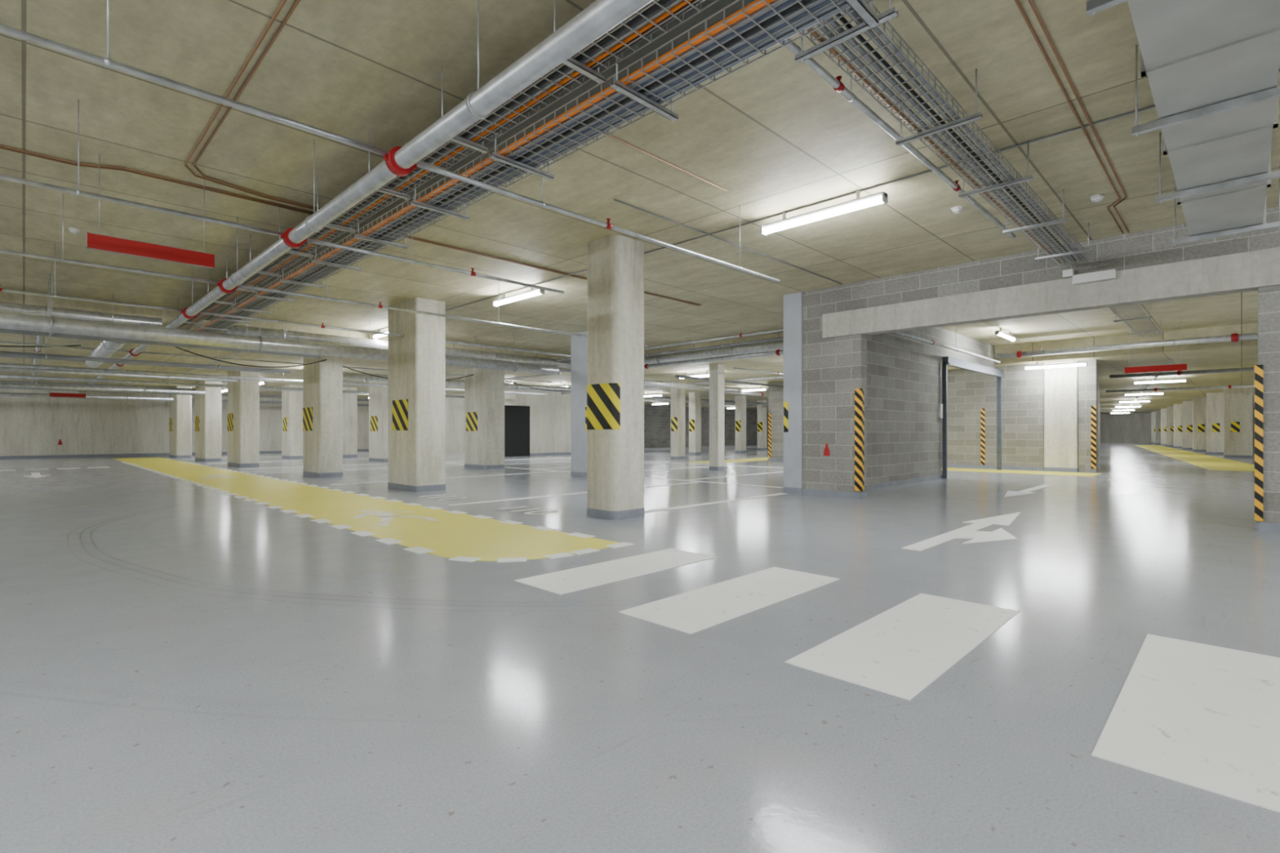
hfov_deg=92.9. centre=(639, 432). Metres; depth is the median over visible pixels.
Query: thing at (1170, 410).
concrete column
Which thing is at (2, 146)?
cable conduit
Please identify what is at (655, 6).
electrical cable
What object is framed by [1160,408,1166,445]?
concrete column
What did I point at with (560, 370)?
pipe
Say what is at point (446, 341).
pipe
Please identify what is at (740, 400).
concrete column
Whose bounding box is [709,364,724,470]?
concrete column
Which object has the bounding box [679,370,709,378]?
lamp
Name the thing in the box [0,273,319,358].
pipe
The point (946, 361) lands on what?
door frame
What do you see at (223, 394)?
pipe
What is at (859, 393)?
guard
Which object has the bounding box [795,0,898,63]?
support
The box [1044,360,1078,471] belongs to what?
concrete pier
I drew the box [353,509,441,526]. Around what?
pictogram
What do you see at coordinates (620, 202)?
cable conduit
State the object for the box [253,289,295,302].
support
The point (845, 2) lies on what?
electrical cable
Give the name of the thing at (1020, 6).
cable conduit
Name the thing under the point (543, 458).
bay line
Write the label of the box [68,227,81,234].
smoke detector
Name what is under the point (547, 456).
bay line
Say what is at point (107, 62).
pipe
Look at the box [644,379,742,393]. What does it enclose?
insulated pipe
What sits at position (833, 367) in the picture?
wall
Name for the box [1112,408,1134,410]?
lamp
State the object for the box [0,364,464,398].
pipe
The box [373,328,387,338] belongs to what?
lamp
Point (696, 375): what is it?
diffuser
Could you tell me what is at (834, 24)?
electrical cable
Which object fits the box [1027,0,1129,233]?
cable conduit
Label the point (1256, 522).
baseboard
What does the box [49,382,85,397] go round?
hanging sign
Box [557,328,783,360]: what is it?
pipe
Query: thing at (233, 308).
support
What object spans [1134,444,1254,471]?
walkway
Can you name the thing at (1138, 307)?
cable tray
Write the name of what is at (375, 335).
diffuser
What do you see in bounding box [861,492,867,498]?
baseboard
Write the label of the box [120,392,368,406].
pipe
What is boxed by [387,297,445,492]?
concrete column
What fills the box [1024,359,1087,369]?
lamp
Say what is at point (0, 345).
cable
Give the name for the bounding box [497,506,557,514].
bay number
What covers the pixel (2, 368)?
pipe
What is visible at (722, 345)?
pipe
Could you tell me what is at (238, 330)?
insulated pipe
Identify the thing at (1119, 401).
diffuser
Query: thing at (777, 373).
pipe
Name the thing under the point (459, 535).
walkway
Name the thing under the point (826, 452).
marker
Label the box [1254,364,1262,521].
guard
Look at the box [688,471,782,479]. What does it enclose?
bay line
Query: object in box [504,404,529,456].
door
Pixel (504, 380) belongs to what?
cable
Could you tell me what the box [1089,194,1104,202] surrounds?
smoke detector
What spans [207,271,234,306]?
support
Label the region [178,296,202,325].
support
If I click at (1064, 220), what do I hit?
support
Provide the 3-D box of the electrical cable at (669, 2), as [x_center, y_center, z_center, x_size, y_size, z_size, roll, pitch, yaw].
[-1.976,-1.882,4.758,17.500,0.032,0.038,0,0,45]
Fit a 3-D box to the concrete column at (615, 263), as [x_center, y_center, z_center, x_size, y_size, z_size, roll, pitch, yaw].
[-0.291,-0.625,7.282,0.562,3.250,0.562,0,0,45]
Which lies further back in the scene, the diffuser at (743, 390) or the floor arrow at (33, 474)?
the diffuser at (743, 390)
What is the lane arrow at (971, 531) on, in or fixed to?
on the floor
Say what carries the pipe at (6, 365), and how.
hanging from the ceiling
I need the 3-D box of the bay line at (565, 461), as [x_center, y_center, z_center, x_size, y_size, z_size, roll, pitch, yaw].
[-2.912,0.998,20.100,0.120,0.004,5.100,0,0,45]
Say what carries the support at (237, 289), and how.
hanging from the ceiling
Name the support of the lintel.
attached to the wall at (833, 367)
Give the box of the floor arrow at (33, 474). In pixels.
[22,472,48,477]
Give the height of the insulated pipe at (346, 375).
0.415 m
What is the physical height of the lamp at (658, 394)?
0.178 m
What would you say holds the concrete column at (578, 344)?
on the floor
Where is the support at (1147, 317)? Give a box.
[1113,316,1152,322]
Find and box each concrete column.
[168,386,191,457]
[195,380,222,462]
[227,370,259,466]
[281,384,302,458]
[302,355,342,477]
[342,386,357,457]
[368,381,387,462]
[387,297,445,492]
[464,368,504,469]
[570,331,586,476]
[586,235,644,519]
[670,387,685,459]
[688,391,701,454]
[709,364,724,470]
[734,395,746,453]
[756,400,767,449]
[1151,411,1155,443]
[1155,410,1160,444]
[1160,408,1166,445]
[1166,406,1173,446]
[1173,404,1182,448]
[1182,400,1192,449]
[1192,397,1206,451]
[1205,392,1223,454]
[1223,387,1253,457]
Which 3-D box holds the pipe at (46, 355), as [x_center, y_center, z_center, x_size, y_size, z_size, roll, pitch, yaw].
[-11.435,-1.501,8.488,0.080,0.558,11.800,0,0,45]
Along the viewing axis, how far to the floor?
2.61 m
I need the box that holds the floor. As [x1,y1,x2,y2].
[0,442,1279,852]
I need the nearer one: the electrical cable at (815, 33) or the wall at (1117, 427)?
the electrical cable at (815, 33)
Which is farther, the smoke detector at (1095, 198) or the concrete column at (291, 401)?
the concrete column at (291, 401)
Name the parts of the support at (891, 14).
threaded rod, threaded rod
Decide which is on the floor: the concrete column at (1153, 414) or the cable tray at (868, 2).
the concrete column at (1153, 414)
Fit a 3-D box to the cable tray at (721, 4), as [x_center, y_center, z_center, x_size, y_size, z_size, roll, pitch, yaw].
[-1.848,-2.167,5.101,17.800,0.135,0.340,0,0,45]
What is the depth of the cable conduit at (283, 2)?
4.90 m
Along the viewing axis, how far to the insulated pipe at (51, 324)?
9.29 m
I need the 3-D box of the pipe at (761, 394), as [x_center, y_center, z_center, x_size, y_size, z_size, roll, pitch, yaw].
[11.828,-1.649,32.598,0.210,0.261,25.000,0,0,45]
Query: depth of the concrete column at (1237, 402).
23.69 m
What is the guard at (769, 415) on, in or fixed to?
attached to the wall at (968, 392)
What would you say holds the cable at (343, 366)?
hanging from the concrete column at (484, 390)
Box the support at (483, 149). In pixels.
[441,66,488,153]
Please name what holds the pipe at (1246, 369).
hanging from the ceiling
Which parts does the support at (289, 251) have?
threaded rod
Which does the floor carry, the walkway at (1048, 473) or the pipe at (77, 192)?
the walkway at (1048, 473)
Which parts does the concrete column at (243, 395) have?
hazard panel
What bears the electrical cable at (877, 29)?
in the cable tray at (863, 87)
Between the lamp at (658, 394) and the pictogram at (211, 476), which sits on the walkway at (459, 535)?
the pictogram at (211, 476)
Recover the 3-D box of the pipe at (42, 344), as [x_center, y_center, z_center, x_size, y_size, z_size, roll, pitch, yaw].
[-13.464,-1.624,10.845,0.069,0.313,12.300,0,0,45]
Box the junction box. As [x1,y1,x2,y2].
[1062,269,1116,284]
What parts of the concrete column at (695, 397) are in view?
hazard panel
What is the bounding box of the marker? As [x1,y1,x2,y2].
[823,444,830,456]
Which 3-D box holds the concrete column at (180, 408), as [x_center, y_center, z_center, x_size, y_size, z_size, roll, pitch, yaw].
[-18.268,-0.390,24.195,1.612,2.780,0.514,0,0,45]
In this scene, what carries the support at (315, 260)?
hanging from the ceiling
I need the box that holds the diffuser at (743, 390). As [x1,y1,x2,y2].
[742,389,765,391]
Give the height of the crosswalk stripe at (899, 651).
0.004 m
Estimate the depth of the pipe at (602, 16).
3.10 m
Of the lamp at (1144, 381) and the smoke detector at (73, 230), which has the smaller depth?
the smoke detector at (73, 230)
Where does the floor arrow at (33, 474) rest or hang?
on the floor
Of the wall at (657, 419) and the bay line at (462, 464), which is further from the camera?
the wall at (657, 419)
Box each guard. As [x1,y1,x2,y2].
[768,413,771,457]
[854,388,863,491]
[980,408,985,465]
[1091,405,1096,468]
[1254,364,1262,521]
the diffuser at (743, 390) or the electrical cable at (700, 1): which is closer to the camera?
the electrical cable at (700, 1)
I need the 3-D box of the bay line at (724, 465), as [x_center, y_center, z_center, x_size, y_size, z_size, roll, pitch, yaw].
[0.786,0.998,16.445,0.120,0.004,5.100,0,0,45]
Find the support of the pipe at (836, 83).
hanging from the ceiling
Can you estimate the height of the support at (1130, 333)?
0.253 m
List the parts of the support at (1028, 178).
threaded rod, threaded rod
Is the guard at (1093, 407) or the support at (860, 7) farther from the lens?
the guard at (1093, 407)
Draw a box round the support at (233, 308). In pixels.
[232,300,271,314]
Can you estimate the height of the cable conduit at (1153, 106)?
0.016 m
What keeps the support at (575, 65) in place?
hanging from the ceiling
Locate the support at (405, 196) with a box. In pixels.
[368,130,410,199]
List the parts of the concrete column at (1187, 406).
hazard panel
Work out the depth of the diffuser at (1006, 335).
13.38 m
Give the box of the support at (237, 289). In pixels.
[226,254,255,293]
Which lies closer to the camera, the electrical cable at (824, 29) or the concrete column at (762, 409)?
the electrical cable at (824, 29)
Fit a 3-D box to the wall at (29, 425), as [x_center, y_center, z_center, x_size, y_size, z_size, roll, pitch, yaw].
[-21.294,-0.390,25.542,0.200,2.780,22.400,0,0,45]
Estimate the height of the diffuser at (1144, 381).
0.044 m
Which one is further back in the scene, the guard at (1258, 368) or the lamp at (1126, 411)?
the lamp at (1126, 411)
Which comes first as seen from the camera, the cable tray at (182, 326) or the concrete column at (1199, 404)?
the cable tray at (182, 326)
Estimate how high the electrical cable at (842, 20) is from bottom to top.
0.026 m
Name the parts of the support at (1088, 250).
threaded rod, threaded rod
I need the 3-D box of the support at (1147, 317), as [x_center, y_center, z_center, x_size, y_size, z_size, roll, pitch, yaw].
[8.852,-2.123,10.935,0.540,0.253,0.040,0,0,45]
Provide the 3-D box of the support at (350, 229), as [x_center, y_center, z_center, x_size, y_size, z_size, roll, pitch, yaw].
[-2.726,-2.029,5.436,0.040,0.443,0.340,0,0,45]
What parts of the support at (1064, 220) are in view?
threaded rod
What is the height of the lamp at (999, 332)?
0.178 m
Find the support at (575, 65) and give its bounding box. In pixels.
[553,0,604,84]
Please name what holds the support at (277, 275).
hanging from the ceiling
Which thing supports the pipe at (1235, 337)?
hanging from the ceiling
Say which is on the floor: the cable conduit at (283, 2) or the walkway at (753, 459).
the walkway at (753, 459)
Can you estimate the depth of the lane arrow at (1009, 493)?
10.16 m
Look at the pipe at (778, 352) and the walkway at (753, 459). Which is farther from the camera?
the walkway at (753, 459)
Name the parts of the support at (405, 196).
threaded rod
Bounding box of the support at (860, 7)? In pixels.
[844,0,878,27]
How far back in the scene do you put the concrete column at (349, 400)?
24.18 m
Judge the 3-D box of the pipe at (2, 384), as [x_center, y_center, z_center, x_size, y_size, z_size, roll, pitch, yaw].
[-18.585,-1.500,15.764,0.210,0.561,12.100,0,0,45]
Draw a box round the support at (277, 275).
[249,234,281,277]
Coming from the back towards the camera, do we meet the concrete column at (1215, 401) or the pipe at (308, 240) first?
the concrete column at (1215, 401)
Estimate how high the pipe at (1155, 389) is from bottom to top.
0.244 m
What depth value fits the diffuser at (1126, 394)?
26.34 m
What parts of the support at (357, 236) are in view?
threaded rod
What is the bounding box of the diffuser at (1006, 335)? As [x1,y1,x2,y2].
[997,332,1014,341]
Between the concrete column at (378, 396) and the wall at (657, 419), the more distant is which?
the wall at (657, 419)
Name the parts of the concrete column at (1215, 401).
hazard panel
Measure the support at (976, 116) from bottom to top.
0.323 m
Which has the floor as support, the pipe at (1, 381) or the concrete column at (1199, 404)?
the concrete column at (1199, 404)
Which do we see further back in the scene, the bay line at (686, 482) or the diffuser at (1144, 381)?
the diffuser at (1144, 381)
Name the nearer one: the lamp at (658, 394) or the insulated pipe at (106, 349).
the insulated pipe at (106, 349)
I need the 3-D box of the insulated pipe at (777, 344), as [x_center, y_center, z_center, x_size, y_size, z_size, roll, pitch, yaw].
[1.750,-2.021,14.931,8.100,0.458,0.276,0,0,45]
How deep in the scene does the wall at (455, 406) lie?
28.87 m
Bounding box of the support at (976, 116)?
[895,68,982,146]
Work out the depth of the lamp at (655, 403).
35.38 m
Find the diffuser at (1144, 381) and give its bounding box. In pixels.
[1134,380,1185,383]
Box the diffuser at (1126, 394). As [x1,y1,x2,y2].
[1124,393,1163,395]
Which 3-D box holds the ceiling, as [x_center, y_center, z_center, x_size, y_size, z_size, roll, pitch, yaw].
[14.652,-2.140,33.322,42.000,0.720,84.000,0,0,45]
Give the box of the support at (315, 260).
[311,247,361,271]
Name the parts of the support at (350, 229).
threaded rod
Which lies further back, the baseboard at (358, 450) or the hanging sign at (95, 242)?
the baseboard at (358, 450)
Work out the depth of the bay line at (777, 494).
8.53 m
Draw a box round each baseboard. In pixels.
[0,448,368,458]
[529,452,570,455]
[768,457,1044,471]
[802,488,861,498]
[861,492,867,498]
[866,474,942,489]
[1255,520,1257,530]
[1257,521,1279,532]
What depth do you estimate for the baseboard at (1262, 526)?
6.11 m
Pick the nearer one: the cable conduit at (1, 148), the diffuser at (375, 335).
the cable conduit at (1, 148)
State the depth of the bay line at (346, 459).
20.63 m
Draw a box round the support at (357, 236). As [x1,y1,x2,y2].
[354,220,408,249]
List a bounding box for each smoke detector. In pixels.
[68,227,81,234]
[951,205,963,213]
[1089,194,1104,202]
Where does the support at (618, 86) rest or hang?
hanging from the ceiling
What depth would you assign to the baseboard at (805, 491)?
9.41 m
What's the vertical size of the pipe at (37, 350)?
0.108 m
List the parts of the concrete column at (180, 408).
hazard panel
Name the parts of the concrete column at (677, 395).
hazard panel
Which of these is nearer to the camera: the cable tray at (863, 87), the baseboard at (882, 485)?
the cable tray at (863, 87)
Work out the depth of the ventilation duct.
3.25 m
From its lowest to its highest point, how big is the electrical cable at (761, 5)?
0.036 m
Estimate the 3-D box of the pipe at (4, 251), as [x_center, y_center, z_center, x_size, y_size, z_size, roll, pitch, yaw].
[-7.869,-1.924,3.277,0.044,0.652,9.400,0,0,45]
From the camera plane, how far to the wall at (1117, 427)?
57.29 m
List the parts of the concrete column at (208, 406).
hazard panel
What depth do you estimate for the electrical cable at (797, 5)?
3.40 m
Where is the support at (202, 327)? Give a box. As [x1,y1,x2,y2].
[200,320,234,332]
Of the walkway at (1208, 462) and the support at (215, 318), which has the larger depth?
the walkway at (1208, 462)
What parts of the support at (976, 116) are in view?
threaded rod, threaded rod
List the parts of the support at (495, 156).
threaded rod, threaded rod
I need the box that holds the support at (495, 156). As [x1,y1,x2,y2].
[489,122,554,180]
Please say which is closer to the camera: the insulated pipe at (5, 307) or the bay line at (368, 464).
the insulated pipe at (5, 307)
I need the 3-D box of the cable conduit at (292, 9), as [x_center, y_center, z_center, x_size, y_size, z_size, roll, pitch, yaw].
[3.358,-2.238,3.283,13.838,0.016,7.408,0,0,45]
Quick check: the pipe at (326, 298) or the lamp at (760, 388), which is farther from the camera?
the lamp at (760, 388)
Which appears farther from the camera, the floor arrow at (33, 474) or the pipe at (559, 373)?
the pipe at (559, 373)
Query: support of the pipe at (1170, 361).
hanging from the ceiling
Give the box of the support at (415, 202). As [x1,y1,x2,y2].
[410,175,469,220]
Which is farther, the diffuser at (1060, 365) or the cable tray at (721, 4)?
the diffuser at (1060, 365)
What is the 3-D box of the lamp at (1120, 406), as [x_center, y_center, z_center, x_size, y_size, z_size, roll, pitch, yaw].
[31.446,-1.691,39.220,1.300,0.178,0.084,0,0,45]
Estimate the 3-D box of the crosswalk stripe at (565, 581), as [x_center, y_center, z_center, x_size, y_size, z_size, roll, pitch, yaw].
[-0.112,0.998,4.482,0.500,0.004,1.580,0,0,45]
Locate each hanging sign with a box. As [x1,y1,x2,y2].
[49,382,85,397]
[85,154,215,269]
[1124,315,1186,373]
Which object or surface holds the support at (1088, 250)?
hanging from the ceiling
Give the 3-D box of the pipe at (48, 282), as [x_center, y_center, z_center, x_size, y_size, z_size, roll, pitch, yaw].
[-11.283,-1.926,6.651,0.039,0.649,9.400,0,0,45]
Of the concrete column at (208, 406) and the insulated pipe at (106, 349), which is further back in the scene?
the concrete column at (208, 406)
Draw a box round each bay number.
[419,494,466,500]
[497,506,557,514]
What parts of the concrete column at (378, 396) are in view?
hazard panel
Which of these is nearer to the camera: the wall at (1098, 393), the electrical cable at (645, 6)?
the electrical cable at (645, 6)
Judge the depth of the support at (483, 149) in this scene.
3.84 m
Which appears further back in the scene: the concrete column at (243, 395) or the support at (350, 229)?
the concrete column at (243, 395)
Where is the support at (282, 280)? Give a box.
[280,262,324,288]
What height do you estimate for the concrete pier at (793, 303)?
3.250 m
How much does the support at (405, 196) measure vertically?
0.443 m
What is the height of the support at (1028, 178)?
0.323 m
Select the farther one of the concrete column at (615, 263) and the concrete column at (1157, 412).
the concrete column at (1157, 412)
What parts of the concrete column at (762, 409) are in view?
hazard panel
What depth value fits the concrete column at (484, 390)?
16.77 m
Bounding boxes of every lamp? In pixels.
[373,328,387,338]
[493,287,544,306]
[644,392,662,396]
[652,401,669,404]
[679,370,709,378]
[742,386,767,391]
[760,189,888,235]
[995,327,1015,341]
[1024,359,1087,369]
[1110,411,1129,413]
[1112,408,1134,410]
[1115,404,1141,407]
[1119,398,1150,402]
[1124,391,1164,395]
[1133,376,1186,384]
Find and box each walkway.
[113,457,634,562]
[692,457,768,462]
[941,466,1100,476]
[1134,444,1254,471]
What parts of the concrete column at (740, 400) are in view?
hazard panel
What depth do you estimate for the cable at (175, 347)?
11.86 m
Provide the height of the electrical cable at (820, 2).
0.032 m
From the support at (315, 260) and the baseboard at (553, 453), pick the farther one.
the baseboard at (553, 453)
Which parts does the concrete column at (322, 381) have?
hazard panel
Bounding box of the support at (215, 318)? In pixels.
[214,309,251,323]
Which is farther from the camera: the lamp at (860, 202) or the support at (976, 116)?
the lamp at (860, 202)
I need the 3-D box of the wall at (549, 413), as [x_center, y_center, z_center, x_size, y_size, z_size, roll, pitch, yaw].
[-2.923,-0.390,27.772,0.200,2.780,6.600,0,0,45]
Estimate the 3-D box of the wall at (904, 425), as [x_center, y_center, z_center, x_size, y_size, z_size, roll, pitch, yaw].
[6.111,-0.625,12.870,0.200,3.250,8.900,0,0,45]
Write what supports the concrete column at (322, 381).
on the floor
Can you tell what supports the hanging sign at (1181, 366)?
hanging from the ceiling
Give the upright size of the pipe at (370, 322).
0.649 m
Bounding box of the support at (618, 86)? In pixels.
[609,43,678,121]
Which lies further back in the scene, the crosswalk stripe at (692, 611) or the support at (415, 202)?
the support at (415, 202)
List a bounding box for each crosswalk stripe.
[514,548,717,594]
[618,566,839,634]
[784,593,1019,700]
[1091,634,1279,812]
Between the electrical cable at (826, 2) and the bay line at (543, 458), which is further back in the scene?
the bay line at (543, 458)
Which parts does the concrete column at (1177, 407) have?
hazard panel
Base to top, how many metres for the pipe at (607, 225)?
0.652 m
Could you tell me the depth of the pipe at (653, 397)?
28.84 m
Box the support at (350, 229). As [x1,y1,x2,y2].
[316,175,355,233]
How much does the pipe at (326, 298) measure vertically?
0.652 m
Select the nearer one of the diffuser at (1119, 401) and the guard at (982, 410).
the guard at (982, 410)
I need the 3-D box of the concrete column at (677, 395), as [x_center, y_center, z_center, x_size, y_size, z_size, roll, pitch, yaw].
[1.420,-0.390,22.777,0.412,2.780,0.414,0,0,45]
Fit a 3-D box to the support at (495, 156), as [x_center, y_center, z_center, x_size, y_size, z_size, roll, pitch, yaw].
[-0.773,-1.988,4.026,0.040,0.523,0.480,0,0,45]
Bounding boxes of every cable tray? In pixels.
[170,0,719,329]
[191,0,875,333]
[204,0,755,320]
[800,0,1089,266]
[1108,304,1161,337]
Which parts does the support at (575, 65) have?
threaded rod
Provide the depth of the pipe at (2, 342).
11.41 m
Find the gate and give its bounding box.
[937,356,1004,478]
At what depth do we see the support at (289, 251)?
6.24 m
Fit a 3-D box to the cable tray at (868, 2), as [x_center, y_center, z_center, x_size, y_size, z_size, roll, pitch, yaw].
[-1.869,-1.809,5.080,17.806,0.068,0.326,0,0,45]
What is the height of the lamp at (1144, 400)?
0.178 m
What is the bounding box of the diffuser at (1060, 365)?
[1025,363,1085,368]
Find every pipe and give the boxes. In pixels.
[0,0,389,155]
[0,99,283,236]
[0,193,219,284]
[0,243,183,311]
[0,262,559,374]
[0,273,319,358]
[0,290,161,327]
[0,336,128,352]
[0,336,290,373]
[0,343,274,373]
[0,359,237,382]
[0,360,546,395]
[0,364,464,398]
[0,372,205,394]
[0,373,195,390]
[0,379,368,401]
[0,392,173,400]
[31,335,42,382]
[48,281,48,316]
[78,0,653,393]
[85,293,125,368]
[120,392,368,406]
[141,348,551,382]
[146,351,244,386]
[198,302,404,337]
[223,324,570,368]
[231,322,370,347]
[237,275,648,346]
[285,317,570,372]
[306,231,564,293]
[342,372,570,392]
[416,161,779,283]
[445,340,570,356]
[445,372,561,386]
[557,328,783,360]
[560,375,783,394]
[644,335,783,356]
[644,337,783,364]
[644,349,783,368]
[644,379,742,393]
[644,399,768,407]
[652,395,768,404]
[675,373,783,387]
[724,390,768,396]
[733,367,783,374]
[781,37,1016,238]
[891,329,1000,363]
[995,327,1257,359]
[1106,382,1254,392]
[1109,367,1254,377]
[1127,359,1172,409]
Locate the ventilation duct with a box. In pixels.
[1086,0,1279,245]
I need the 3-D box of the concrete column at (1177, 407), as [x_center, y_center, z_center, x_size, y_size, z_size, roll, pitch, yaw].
[34.394,-0.390,38.612,0.812,2.780,0.464,0,0,45]
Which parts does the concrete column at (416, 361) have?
hazard panel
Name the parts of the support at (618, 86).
threaded rod, threaded rod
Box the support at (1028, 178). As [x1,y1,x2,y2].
[958,139,1033,198]
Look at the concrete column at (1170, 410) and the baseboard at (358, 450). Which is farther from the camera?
the concrete column at (1170, 410)
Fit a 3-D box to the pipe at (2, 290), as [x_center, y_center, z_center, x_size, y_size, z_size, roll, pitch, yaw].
[-9.398,-1.924,4.788,0.044,0.652,9.400,0,0,45]
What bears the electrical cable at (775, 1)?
in the cable tray at (868, 2)
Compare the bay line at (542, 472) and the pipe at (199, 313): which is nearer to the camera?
the pipe at (199, 313)
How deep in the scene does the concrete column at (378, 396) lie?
20.77 m
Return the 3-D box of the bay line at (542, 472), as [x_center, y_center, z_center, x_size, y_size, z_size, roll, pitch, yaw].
[-4.004,0.998,13.447,0.120,0.004,5.300,0,0,45]
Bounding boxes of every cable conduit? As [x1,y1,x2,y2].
[0,144,313,213]
[0,146,312,214]
[184,0,701,305]
[192,0,699,306]
[373,69,1279,331]
[603,133,728,191]
[613,199,842,284]
[1014,0,1124,234]
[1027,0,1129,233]
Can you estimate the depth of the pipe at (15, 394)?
21.70 m
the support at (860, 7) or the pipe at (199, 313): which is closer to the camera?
the support at (860, 7)
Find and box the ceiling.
[0,0,1279,413]
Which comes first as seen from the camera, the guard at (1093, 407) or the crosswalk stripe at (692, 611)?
the crosswalk stripe at (692, 611)
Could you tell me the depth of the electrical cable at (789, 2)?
3.25 m
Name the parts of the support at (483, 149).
threaded rod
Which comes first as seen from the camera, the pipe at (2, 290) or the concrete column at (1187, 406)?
the pipe at (2, 290)
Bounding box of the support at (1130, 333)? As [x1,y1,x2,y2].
[1128,322,1163,335]
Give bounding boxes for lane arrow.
[901,511,1021,551]
[1004,484,1053,497]
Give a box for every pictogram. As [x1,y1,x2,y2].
[196,475,238,479]
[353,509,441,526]
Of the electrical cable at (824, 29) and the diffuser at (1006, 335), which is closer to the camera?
the electrical cable at (824, 29)
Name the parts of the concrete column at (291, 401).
hazard panel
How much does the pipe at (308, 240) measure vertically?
0.652 m
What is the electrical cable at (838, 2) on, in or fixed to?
in the cable tray at (868, 2)
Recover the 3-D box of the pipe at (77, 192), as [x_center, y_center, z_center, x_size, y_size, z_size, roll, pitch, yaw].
[-6.232,-1.924,1.660,0.044,0.652,9.400,0,0,45]
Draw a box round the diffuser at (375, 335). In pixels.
[373,332,387,337]
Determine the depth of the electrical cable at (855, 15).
3.71 m
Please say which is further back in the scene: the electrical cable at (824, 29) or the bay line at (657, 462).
the bay line at (657, 462)
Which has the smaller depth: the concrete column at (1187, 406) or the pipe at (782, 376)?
the pipe at (782, 376)
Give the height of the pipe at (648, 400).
0.285 m
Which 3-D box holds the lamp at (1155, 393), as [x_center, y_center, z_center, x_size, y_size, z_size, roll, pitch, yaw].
[21.765,-1.691,26.293,1.300,0.178,0.084,0,0,45]
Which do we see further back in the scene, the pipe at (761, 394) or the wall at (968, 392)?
the pipe at (761, 394)
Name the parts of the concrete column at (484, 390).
hazard panel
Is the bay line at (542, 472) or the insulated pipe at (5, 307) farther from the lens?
the bay line at (542, 472)
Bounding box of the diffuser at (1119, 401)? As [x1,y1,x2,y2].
[1119,400,1149,402]
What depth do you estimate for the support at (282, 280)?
7.18 m
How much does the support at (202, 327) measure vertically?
0.523 m
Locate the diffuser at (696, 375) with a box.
[680,374,709,378]
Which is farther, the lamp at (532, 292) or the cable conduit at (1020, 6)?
the lamp at (532, 292)
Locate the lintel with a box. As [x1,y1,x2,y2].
[822,247,1279,337]
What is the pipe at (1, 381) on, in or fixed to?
hanging from the ceiling
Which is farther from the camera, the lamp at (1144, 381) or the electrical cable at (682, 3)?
the lamp at (1144, 381)
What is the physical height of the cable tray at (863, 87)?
0.078 m
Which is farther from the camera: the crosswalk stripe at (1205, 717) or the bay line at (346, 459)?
the bay line at (346, 459)
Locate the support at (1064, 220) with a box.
[1002,187,1067,235]
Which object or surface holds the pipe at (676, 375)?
hanging from the ceiling
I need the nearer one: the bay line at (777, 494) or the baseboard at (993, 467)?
the bay line at (777, 494)
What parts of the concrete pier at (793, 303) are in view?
hazard panel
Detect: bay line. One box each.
[210,458,354,463]
[239,463,377,469]
[267,464,463,473]
[329,471,551,484]
[446,462,782,488]
[448,482,697,505]
[456,457,550,462]
[508,461,570,464]
[533,462,663,469]
[546,456,776,467]
[644,465,724,471]
[644,493,786,513]
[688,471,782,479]
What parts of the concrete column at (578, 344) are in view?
hazard panel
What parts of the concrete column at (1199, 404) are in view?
hazard panel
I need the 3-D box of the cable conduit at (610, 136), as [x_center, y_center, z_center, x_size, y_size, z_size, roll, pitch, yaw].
[3.841,-2.238,1.331,10.407,0.014,1.907,0,0,45]
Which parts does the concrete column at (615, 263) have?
hazard panel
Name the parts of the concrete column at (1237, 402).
hazard panel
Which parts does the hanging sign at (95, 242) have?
sign frame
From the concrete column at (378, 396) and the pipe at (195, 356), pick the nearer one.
the pipe at (195, 356)
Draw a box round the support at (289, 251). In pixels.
[279,208,313,258]
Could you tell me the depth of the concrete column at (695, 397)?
27.10 m
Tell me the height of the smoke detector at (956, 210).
0.050 m
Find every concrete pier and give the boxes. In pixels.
[782,292,802,494]
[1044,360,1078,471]
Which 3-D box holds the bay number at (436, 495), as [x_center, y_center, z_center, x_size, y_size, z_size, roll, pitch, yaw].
[-3.017,0.995,9.324,0.709,0.001,0.451,0,0,45]
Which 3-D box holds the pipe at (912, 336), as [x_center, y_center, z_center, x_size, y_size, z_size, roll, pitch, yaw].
[6.641,-1.980,12.838,0.078,0.539,6.600,0,0,45]
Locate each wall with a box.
[0,388,368,456]
[445,389,513,453]
[513,389,570,453]
[644,404,768,447]
[768,360,1097,472]
[802,206,1279,523]
[866,327,995,484]
[1097,360,1100,471]
[1100,411,1254,444]
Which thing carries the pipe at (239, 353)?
hanging from the ceiling
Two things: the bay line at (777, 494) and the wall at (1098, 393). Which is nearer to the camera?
the bay line at (777, 494)
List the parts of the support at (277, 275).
threaded rod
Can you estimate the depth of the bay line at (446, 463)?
12.56 m
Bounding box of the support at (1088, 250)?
[1035,222,1092,261]
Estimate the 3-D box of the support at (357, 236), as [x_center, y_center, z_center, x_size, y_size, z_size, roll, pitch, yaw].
[-2.381,-1.988,5.614,0.040,0.523,0.480,0,0,45]
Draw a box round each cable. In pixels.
[0,345,81,346]
[174,346,326,368]
[177,0,656,327]
[178,0,669,327]
[184,0,683,325]
[184,0,693,328]
[186,0,704,328]
[195,0,774,331]
[199,0,788,331]
[203,0,802,331]
[205,0,812,332]
[207,0,826,332]
[211,0,831,331]
[213,0,844,332]
[215,1,849,333]
[342,365,473,380]
[504,379,559,391]
[807,27,1061,263]
[816,23,1066,262]
[826,17,1072,262]
[835,13,1075,261]
[844,8,1081,260]
[872,26,1085,259]

